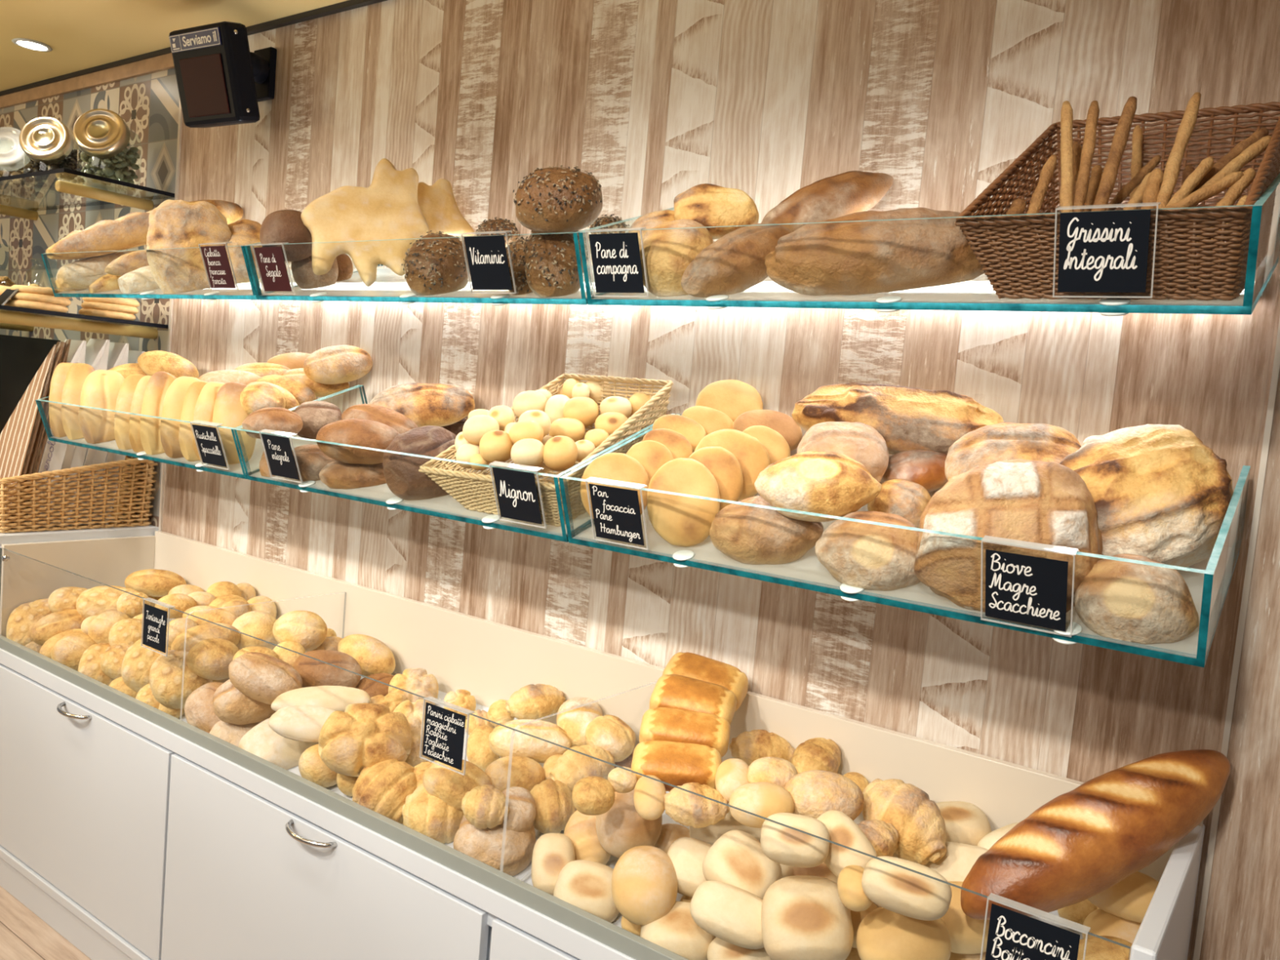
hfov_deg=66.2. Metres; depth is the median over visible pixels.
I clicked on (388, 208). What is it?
bread
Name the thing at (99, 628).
roll
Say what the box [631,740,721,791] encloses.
loaf
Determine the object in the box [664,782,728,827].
roll
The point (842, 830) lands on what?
roll
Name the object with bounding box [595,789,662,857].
roll
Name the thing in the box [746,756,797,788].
roll
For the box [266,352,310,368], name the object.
roll
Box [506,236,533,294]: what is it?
loaf
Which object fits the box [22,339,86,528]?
paper bag
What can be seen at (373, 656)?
roll
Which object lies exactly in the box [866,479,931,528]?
loaf
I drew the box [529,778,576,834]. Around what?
roll
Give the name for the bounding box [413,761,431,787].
roll
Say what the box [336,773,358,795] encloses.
roll
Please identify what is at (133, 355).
paper bag
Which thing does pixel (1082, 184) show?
breadstick
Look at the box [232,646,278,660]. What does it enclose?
roll
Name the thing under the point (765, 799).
roll
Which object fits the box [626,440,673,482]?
bread
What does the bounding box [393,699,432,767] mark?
roll
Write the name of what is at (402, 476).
loaf
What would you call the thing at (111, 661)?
roll
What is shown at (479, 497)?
wicker basket
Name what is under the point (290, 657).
roll
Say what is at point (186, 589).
roll
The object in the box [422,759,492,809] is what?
roll
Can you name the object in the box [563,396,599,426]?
roll
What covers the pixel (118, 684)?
roll
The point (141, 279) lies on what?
ciabatta
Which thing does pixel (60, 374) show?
roll
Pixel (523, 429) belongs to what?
roll
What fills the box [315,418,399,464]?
roll
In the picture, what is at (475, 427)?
roll
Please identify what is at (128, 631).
roll
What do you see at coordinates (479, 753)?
roll
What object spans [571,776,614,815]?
roll
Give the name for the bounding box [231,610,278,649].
roll
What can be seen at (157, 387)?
roll
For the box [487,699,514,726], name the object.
roll
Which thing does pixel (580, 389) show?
roll
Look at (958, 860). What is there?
roll
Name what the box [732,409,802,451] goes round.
bread
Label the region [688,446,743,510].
bread
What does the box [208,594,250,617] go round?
roll
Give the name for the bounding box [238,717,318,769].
ciabatta
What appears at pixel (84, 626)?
roll
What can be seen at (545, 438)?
roll
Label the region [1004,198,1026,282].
breadstick
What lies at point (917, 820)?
croissant
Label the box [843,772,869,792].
roll
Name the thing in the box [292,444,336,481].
loaf
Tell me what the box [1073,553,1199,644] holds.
loaf
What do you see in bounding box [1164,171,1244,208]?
breadstick
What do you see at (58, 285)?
baguette
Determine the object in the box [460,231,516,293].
price sign
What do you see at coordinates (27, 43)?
recessed light
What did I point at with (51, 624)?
roll
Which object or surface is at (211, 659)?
roll
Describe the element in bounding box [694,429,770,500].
bread
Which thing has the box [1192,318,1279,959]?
trim
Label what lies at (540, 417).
roll
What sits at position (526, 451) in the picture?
roll
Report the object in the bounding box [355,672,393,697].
roll
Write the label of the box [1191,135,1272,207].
breadstick
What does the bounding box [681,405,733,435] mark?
bread
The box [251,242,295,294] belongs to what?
price sign
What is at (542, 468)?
roll
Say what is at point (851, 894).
roll
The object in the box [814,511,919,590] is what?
loaf
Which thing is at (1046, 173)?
breadstick
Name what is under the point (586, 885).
roll
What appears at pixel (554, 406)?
roll
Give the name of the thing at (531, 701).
roll
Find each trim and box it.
[0,0,387,96]
[0,53,174,109]
[158,99,182,531]
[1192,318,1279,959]
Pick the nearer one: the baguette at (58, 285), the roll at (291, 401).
the roll at (291, 401)
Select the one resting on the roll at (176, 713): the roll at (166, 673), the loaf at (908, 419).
the roll at (166, 673)
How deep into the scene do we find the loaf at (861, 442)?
1.57 m
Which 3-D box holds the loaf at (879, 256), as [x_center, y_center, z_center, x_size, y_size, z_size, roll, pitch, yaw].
[0.359,-0.336,1.456,0.348,0.139,0.122,6,5,15]
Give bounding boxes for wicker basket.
[0,455,158,533]
[418,373,673,526]
[955,102,1279,300]
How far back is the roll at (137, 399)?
2.56 m
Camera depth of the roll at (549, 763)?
1.93 m
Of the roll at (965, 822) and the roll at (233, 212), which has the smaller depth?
the roll at (965, 822)
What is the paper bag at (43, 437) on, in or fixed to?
in the wicker basket at (145, 485)
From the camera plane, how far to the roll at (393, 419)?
2.17 m
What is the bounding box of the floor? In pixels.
[0,885,91,959]
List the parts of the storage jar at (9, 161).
lid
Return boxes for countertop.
[0,515,158,547]
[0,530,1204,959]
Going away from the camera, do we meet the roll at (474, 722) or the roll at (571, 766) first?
the roll at (571, 766)
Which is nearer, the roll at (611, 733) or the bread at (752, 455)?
the bread at (752, 455)
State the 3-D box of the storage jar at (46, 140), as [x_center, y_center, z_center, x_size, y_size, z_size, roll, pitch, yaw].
[-1.910,-1.060,3.203,0.176,0.220,0.196,4,4,-10]
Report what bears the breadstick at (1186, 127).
in the wicker basket at (1222, 275)
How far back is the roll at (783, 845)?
1.38 m
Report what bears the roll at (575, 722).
on the display counter at (133, 830)
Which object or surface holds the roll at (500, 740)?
on the display counter at (133, 830)
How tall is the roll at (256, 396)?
0.086 m
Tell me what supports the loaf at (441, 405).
in the glass shelf at (447, 507)
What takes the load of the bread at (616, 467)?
in the glass shelf at (1208, 580)
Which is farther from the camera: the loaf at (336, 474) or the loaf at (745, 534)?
the loaf at (336, 474)
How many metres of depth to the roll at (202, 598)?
2.65 m
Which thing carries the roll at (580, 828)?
on the display counter at (133, 830)
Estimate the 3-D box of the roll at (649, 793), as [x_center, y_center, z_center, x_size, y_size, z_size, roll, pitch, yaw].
[0.016,0.512,1.587,0.053,0.057,0.070,5,4,-4]
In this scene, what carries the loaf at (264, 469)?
in the glass shelf at (447, 507)
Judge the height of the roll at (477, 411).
0.032 m
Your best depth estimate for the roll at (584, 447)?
1.86 m
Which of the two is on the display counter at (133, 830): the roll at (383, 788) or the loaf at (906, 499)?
the roll at (383, 788)
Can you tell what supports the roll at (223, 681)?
on the display counter at (133, 830)
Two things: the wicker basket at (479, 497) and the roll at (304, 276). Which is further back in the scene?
the roll at (304, 276)
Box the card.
[0,288,17,305]
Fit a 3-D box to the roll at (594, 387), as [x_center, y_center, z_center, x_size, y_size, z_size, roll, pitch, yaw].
[-0.091,-0.187,2.082,0.059,0.059,0.059,5,4,3]
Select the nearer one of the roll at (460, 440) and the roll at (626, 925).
the roll at (626, 925)
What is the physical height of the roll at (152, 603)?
0.064 m
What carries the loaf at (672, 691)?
on the loaf at (660, 723)
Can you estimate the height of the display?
0.252 m
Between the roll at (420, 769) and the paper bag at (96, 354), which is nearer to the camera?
the roll at (420, 769)
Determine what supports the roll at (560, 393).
in the wicker basket at (479, 497)
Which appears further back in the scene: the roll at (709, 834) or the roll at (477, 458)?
the roll at (477, 458)
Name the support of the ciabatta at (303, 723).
on the roll at (312, 767)
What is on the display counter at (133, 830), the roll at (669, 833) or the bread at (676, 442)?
the roll at (669, 833)
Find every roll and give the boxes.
[5,601,45,645]
[24,641,41,653]
[28,598,52,615]
[29,608,85,645]
[39,628,85,658]
[48,362,74,437]
[48,586,87,613]
[51,632,97,671]
[61,363,95,439]
[75,585,137,617]
[77,643,114,685]
[78,369,124,444]
[80,615,97,635]
[87,610,130,644]
[100,643,131,679]
[108,363,147,378]
[108,617,142,645]
[108,676,137,697]
[114,373,145,449]
[116,591,150,617]
[120,638,170,692]
[124,568,186,596]
[128,375,151,452]
[133,613,143,619]
[135,683,159,709]
[137,350,199,378]
[140,371,176,454]
[147,595,162,607]
[149,649,212,708]
[155,593,196,618]
[158,703,184,718]
[160,376,199,457]
[165,617,197,648]
[168,584,204,595]
[170,622,239,651]
[178,381,208,461]
[182,605,237,625]
[184,681,222,732]
[186,638,239,679]
[188,199,243,224]
[188,591,215,605]
[192,382,224,461]
[198,369,260,385]
[206,581,240,599]
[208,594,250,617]
[212,382,256,464]
[212,677,229,683]
[213,679,275,724]
[228,652,302,704]
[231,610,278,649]
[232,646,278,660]
[234,362,290,377]
[235,582,255,600]
[240,382,285,415]
[247,382,299,412]
[247,595,276,617]
[256,374,315,404]
[259,209,311,261]
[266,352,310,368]
[272,610,327,652]
[272,640,305,666]
[280,368,349,396]
[291,255,338,288]
[293,400,342,439]
[293,649,361,688]
[298,743,337,787]
[303,345,373,384]
[312,636,342,651]
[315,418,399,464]
[318,702,411,777]
[326,627,336,636]
[336,253,353,281]
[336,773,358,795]
[337,634,395,676]
[341,404,417,433]
[351,759,416,823]
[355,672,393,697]
[369,692,406,712]
[387,667,438,704]
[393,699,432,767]
[401,783,463,844]
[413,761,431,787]
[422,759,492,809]
[443,688,475,719]
[453,814,536,876]
[454,431,469,450]
[455,443,479,468]
[461,784,509,828]
[462,414,499,444]
[464,709,494,735]
[466,725,499,771]
[467,408,488,418]
[470,453,489,470]
[479,430,513,462]
[484,755,545,791]
[487,405,515,431]
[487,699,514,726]
[488,719,571,763]
[500,786,536,831]
[504,422,515,433]
[505,684,564,720]
[508,420,543,444]
[511,438,544,466]
[512,391,547,417]
[518,409,551,436]
[528,461,551,473]
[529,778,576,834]
[531,832,575,895]
[535,389,551,399]
[541,435,552,445]
[542,435,577,471]
[542,754,562,779]
[544,394,569,423]
[549,385,562,395]
[549,417,585,442]
[549,744,614,791]
[553,859,619,923]
[556,697,602,747]
[561,377,579,399]
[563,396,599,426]
[564,809,610,864]
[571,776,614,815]
[572,382,590,397]
[575,440,595,462]
[584,429,608,447]
[585,380,610,404]
[585,714,635,762]
[595,412,627,435]
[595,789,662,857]
[600,396,631,417]
[607,766,637,793]
[611,845,677,925]
[614,750,634,768]
[621,915,640,936]
[628,391,653,417]
[633,774,666,820]
[640,901,715,959]
[653,823,689,853]
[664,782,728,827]
[666,836,712,897]
[680,894,692,902]
[688,808,761,844]
[689,880,764,949]
[702,829,782,899]
[706,937,772,959]
[715,758,748,803]
[728,729,795,766]
[728,782,794,827]
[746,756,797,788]
[760,812,830,867]
[760,875,853,959]
[779,862,837,884]
[784,769,864,820]
[791,737,840,773]
[817,809,877,877]
[837,865,872,911]
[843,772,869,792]
[845,947,861,959]
[849,902,877,948]
[856,906,951,959]
[857,819,898,857]
[861,856,951,920]
[924,841,987,881]
[936,800,991,845]
[941,880,989,954]
[949,951,986,959]
[977,822,1019,849]
[1057,898,1098,928]
[1077,935,1132,959]
[1082,908,1141,943]
[1087,871,1159,923]
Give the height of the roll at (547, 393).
0.039 m
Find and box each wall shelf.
[0,168,174,220]
[0,305,168,339]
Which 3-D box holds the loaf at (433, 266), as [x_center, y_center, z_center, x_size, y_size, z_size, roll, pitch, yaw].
[-0.410,-0.436,1.981,0.132,0.139,0.154,5,4,-5]
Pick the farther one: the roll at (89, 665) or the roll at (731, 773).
the roll at (89, 665)
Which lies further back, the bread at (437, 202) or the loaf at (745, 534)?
the bread at (437, 202)
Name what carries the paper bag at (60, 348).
in the wicker basket at (145, 485)
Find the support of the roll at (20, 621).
on the roll at (33, 646)
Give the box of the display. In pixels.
[168,21,276,128]
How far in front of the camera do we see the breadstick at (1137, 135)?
1.42 m
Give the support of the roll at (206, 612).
on the display counter at (133, 830)
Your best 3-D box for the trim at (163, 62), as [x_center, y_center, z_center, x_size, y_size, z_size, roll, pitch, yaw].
[-2.716,-1.494,3.969,3.188,0.043,0.012,8,5,35]
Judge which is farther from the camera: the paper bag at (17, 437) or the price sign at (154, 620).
the paper bag at (17, 437)
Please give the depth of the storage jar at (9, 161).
3.35 m
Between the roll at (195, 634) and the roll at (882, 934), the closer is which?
the roll at (882, 934)
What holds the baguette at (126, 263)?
in the tray at (246, 291)
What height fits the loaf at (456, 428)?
0.060 m
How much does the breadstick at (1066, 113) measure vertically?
0.273 m
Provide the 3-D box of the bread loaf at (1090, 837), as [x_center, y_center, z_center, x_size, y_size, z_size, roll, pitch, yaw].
[0.641,0.495,1.376,0.386,0.242,0.129,4,4,-11]
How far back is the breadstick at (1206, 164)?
1.25 m
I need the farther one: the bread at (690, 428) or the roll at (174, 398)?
the roll at (174, 398)
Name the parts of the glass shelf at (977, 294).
pane, pane, pane, pane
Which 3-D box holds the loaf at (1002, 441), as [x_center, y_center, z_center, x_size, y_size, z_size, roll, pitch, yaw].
[0.574,-0.020,1.497,0.207,0.138,0.137,6,5,19]
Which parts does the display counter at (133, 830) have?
handle, panel, door, handle, rail, door, door, glass guard, panel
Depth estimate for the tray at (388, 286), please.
2.02 m
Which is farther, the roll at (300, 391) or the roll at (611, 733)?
the roll at (300, 391)
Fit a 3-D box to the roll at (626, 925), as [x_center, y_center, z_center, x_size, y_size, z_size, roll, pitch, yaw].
[-0.004,0.713,1.583,0.053,0.041,0.046,4,4,-9]
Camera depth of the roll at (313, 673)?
2.28 m
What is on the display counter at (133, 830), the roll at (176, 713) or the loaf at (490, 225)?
the roll at (176, 713)
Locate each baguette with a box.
[55,279,79,291]
[88,273,120,293]
[104,248,149,275]
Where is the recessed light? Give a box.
[11,37,52,51]
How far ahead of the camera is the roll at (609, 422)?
1.93 m
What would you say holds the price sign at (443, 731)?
attached to the display counter at (133, 830)
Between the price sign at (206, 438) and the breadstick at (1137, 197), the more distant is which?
the price sign at (206, 438)
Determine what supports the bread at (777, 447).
in the glass shelf at (1208, 580)
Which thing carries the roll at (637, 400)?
in the wicker basket at (479, 497)
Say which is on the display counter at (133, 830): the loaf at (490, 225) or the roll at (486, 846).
the roll at (486, 846)
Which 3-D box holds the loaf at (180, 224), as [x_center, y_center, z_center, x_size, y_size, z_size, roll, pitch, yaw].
[-1.146,-0.594,2.514,0.211,0.247,0.116,3,5,-28]
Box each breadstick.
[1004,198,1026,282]
[1022,154,1057,279]
[1059,100,1073,212]
[1072,100,1099,212]
[1072,140,1081,199]
[1083,164,1102,211]
[1090,96,1137,211]
[1106,155,1161,210]
[1123,172,1151,209]
[1129,124,1142,208]
[1140,168,1163,208]
[1151,156,1213,240]
[1155,92,1200,240]
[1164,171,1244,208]
[1169,127,1268,199]
[1169,168,1255,271]
[1179,164,1195,239]
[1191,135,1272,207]
[1195,195,1247,276]
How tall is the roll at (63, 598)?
0.085 m
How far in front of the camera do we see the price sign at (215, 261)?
2.29 m
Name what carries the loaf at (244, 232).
in the tray at (246, 291)
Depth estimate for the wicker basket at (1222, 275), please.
1.27 m
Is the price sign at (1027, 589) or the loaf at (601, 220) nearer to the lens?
the price sign at (1027, 589)
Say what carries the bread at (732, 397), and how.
in the glass shelf at (1208, 580)
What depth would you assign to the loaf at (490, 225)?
2.21 m
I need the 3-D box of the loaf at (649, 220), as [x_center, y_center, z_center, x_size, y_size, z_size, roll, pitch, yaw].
[0.053,-0.433,1.734,0.150,0.090,0.087,5,4,7]
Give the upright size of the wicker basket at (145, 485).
0.232 m
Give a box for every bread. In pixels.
[301,158,429,286]
[417,178,474,235]
[580,452,649,519]
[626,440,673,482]
[642,428,692,459]
[647,457,719,546]
[652,413,706,452]
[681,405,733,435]
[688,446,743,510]
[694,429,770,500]
[695,379,763,422]
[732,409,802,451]
[742,425,791,464]
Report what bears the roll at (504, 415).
in the wicker basket at (479, 497)
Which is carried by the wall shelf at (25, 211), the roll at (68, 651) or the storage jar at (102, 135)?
the storage jar at (102, 135)
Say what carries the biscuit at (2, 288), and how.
on the biscuit
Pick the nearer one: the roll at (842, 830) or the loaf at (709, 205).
the roll at (842, 830)
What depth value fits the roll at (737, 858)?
1.51 m
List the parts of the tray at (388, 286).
pane, pane, pane, pane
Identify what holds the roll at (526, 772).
on the display counter at (133, 830)
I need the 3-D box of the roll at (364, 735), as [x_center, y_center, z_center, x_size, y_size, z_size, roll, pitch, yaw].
[-0.560,0.529,2.005,0.183,0.132,0.134,4,5,-15]
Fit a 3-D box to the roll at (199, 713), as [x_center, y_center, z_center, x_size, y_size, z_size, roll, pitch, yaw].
[-0.965,0.538,2.268,0.114,0.121,0.132,8,5,35]
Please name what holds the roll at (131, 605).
in the display counter at (133, 830)
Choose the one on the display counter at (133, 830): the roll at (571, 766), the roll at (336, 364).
the roll at (571, 766)
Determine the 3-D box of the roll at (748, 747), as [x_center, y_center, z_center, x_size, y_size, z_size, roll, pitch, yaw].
[0.228,0.503,1.826,0.124,0.071,0.077,5,4,-4]
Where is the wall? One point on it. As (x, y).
(768, 100)
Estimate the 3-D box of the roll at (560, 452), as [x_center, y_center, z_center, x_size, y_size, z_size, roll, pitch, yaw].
[-0.147,-0.049,1.805,0.063,0.065,0.067,5,4,4]
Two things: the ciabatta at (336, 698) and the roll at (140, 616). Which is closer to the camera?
the ciabatta at (336, 698)
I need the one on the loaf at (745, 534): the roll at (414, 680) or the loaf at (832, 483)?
the loaf at (832, 483)
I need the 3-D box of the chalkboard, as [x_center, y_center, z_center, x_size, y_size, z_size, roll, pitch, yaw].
[-2.515,-0.262,3.692,0.815,0.576,0.252,8,5,35]
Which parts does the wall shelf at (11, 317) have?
support rod, pane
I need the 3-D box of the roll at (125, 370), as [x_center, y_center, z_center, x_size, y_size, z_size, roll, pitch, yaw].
[-1.521,-0.314,2.968,0.174,0.080,0.079,4,4,-9]
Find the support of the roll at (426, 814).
on the display counter at (133, 830)
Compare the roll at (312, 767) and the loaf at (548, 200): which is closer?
the loaf at (548, 200)
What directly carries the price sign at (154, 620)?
attached to the display counter at (133, 830)
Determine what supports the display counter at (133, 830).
on the floor
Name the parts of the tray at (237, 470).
pane, pane, pane, pane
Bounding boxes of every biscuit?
[0,285,10,295]
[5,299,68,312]
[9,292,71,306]
[10,284,71,298]
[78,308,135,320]
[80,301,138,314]
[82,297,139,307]
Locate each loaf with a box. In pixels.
[45,209,152,259]
[146,199,231,293]
[225,219,262,283]
[241,407,302,439]
[259,450,275,477]
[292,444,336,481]
[319,460,386,488]
[369,382,475,426]
[382,425,464,500]
[401,230,470,295]
[442,417,466,435]
[475,216,519,246]
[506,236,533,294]
[512,164,602,234]
[521,230,587,297]
[587,213,629,234]
[628,209,675,243]
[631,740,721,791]
[639,218,713,296]
[639,706,730,757]
[648,674,736,724]
[662,652,748,711]
[673,183,759,239]
[680,223,792,297]
[709,495,823,564]
[754,450,881,522]
[760,170,893,231]
[764,207,999,295]
[791,382,1004,454]
[796,421,888,483]
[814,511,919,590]
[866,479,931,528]
[880,449,947,492]
[913,458,1102,613]
[944,422,1081,480]
[960,749,1231,919]
[1057,423,1233,570]
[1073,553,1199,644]
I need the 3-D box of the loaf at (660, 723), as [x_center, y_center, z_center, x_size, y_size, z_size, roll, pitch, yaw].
[0.078,0.443,1.714,0.157,0.074,0.082,5,4,5]
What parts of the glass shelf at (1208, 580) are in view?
pane, pane, pane, pane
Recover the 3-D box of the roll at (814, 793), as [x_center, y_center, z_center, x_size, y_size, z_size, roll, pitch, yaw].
[0.285,0.493,1.524,0.124,0.074,0.084,6,4,9]
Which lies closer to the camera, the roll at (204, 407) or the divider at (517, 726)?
the divider at (517, 726)
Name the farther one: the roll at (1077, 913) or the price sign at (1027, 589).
the roll at (1077, 913)
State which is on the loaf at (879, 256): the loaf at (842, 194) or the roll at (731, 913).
the loaf at (842, 194)
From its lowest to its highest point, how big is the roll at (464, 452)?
0.048 m
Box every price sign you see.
[141,598,173,656]
[190,419,229,470]
[198,241,239,290]
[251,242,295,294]
[258,429,302,483]
[420,697,469,775]
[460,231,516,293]
[488,461,546,528]
[585,227,648,297]
[585,476,648,550]
[980,535,1075,637]
[980,896,1087,959]
[1053,203,1159,297]
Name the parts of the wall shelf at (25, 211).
support rod, support rod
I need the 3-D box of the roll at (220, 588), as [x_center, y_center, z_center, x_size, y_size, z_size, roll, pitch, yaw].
[-1.159,0.322,2.730,0.092,0.077,0.081,3,5,-22]
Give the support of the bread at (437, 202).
in the tray at (388, 286)
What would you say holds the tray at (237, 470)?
attached to the wall
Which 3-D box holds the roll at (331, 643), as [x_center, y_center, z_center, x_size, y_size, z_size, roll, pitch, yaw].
[-0.785,0.423,2.471,0.097,0.054,0.059,2,5,-30]
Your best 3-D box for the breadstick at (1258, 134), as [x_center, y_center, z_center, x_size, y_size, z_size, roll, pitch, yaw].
[0.736,-0.393,1.276,0.164,0.149,0.019,4,4,-11]
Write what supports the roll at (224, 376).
on the tray at (237, 470)
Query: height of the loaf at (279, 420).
0.074 m
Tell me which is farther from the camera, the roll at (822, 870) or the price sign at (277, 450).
the price sign at (277, 450)
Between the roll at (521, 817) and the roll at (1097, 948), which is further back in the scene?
the roll at (521, 817)
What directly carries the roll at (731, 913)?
on the roll at (718, 948)
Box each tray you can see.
[35,385,364,479]
[40,242,380,301]
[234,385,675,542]
[244,207,674,306]
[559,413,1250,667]
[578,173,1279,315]
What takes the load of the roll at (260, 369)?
on the tray at (237, 470)
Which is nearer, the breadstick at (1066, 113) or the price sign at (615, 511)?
the breadstick at (1066, 113)
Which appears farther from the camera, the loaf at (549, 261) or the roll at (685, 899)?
the loaf at (549, 261)
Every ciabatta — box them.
[56,249,139,289]
[117,266,159,293]
[208,720,261,746]
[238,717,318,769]
[268,704,335,742]
[271,685,370,711]
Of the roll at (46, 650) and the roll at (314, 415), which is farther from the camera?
the roll at (46, 650)
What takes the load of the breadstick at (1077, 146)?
in the wicker basket at (1222, 275)
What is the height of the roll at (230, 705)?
0.099 m
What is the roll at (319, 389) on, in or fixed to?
on the tray at (237, 470)
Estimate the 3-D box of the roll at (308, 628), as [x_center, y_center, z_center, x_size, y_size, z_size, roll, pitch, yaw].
[-0.837,0.373,2.417,0.128,0.101,0.090,4,5,-17]
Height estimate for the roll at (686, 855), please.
0.088 m
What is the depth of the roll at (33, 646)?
2.77 m
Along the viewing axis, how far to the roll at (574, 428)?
1.93 m
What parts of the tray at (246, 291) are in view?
pane, pane, pane, pane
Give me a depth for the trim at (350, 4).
2.80 m
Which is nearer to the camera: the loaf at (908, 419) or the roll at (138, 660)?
the loaf at (908, 419)
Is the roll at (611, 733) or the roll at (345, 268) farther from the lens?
the roll at (345, 268)
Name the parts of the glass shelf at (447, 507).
pane, pane, pane, pane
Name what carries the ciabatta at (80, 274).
in the tray at (246, 291)
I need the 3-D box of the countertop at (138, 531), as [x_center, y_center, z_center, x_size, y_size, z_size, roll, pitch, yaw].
[-2.492,0.536,3.559,1.888,0.983,0.466,8,5,35]
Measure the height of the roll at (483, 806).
0.068 m
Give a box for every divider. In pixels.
[179,592,346,719]
[499,680,657,875]
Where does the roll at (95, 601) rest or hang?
on the roll at (51, 624)
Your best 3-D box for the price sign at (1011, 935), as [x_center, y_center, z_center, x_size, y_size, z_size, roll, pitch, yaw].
[0.466,0.566,1.165,0.115,0.110,0.018,8,5,35]
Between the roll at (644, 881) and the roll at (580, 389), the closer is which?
the roll at (644, 881)
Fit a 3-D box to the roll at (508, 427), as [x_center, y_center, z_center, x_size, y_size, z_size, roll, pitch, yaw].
[-0.245,-0.091,1.898,0.035,0.041,0.042,5,4,-1]
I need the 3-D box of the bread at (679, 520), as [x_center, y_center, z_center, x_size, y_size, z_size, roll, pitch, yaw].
[0.072,0.036,1.630,0.122,0.145,0.056,5,4,4]
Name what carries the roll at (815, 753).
on the display counter at (133, 830)
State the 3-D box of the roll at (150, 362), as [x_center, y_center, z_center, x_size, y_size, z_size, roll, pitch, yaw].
[-1.412,-0.338,2.936,0.181,0.094,0.086,5,4,2]
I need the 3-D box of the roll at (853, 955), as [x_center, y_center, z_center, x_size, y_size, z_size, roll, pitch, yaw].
[0.300,0.714,1.467,0.075,0.057,0.064,5,4,5]
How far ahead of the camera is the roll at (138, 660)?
2.47 m
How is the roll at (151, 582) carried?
on the roll at (152, 603)
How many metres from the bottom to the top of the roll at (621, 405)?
0.052 m
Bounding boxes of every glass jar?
[0,250,21,286]
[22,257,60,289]
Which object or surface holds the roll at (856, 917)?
on the roll at (853, 955)
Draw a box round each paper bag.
[0,344,57,528]
[11,342,65,528]
[20,338,71,525]
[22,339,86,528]
[49,338,109,527]
[68,342,128,525]
[91,350,145,524]
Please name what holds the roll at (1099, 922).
on the display counter at (133, 830)
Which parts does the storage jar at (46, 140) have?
lid, glass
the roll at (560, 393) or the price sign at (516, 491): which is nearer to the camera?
the price sign at (516, 491)
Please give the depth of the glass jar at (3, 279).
3.06 m
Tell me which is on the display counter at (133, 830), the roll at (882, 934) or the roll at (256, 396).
the roll at (882, 934)
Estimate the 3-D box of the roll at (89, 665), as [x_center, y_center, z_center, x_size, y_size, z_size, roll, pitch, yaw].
[-1.422,0.490,2.594,0.107,0.107,0.122,3,5,-20]
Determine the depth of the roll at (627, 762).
1.98 m
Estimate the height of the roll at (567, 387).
0.053 m
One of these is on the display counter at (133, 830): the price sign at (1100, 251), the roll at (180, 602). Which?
the roll at (180, 602)
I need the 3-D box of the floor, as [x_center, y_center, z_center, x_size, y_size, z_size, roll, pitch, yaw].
[-2.268,1.306,0.629,8.400,0.060,5.000,8,5,35]
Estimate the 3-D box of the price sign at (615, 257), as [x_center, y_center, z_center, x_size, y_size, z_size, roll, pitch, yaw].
[-0.038,-0.359,1.619,0.115,0.108,0.040,8,5,35]
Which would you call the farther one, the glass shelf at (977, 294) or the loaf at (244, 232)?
the loaf at (244, 232)
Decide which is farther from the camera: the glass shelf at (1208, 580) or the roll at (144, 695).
the roll at (144, 695)
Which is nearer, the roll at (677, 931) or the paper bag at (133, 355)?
the roll at (677, 931)
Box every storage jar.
[0,126,47,200]
[18,116,84,195]
[72,108,142,191]
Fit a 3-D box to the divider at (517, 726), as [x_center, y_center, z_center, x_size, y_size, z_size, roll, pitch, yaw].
[-0.100,0.566,1.842,0.007,0.306,0.440,8,5,35]
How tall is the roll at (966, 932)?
0.088 m
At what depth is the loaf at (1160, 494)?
1.31 m
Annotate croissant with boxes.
[862,778,946,865]
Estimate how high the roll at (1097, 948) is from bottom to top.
0.057 m
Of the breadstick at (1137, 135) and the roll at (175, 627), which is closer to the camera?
the breadstick at (1137, 135)
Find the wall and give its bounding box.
[0,0,1279,959]
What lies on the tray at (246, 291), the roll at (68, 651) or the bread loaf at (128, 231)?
the bread loaf at (128, 231)
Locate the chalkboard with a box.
[0,334,60,434]
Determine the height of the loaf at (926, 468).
0.076 m
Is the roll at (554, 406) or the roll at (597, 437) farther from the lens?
the roll at (554, 406)
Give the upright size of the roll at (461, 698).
0.063 m
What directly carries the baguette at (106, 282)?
on the tray at (246, 291)
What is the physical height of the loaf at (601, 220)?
0.055 m
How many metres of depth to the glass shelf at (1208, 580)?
1.36 m
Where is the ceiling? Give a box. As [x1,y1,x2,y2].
[0,0,348,91]
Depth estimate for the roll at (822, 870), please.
1.58 m
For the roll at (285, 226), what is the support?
in the tray at (388, 286)
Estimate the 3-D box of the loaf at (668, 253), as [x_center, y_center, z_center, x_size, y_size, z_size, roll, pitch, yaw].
[0.060,-0.372,1.644,0.131,0.137,0.126,7,5,23]

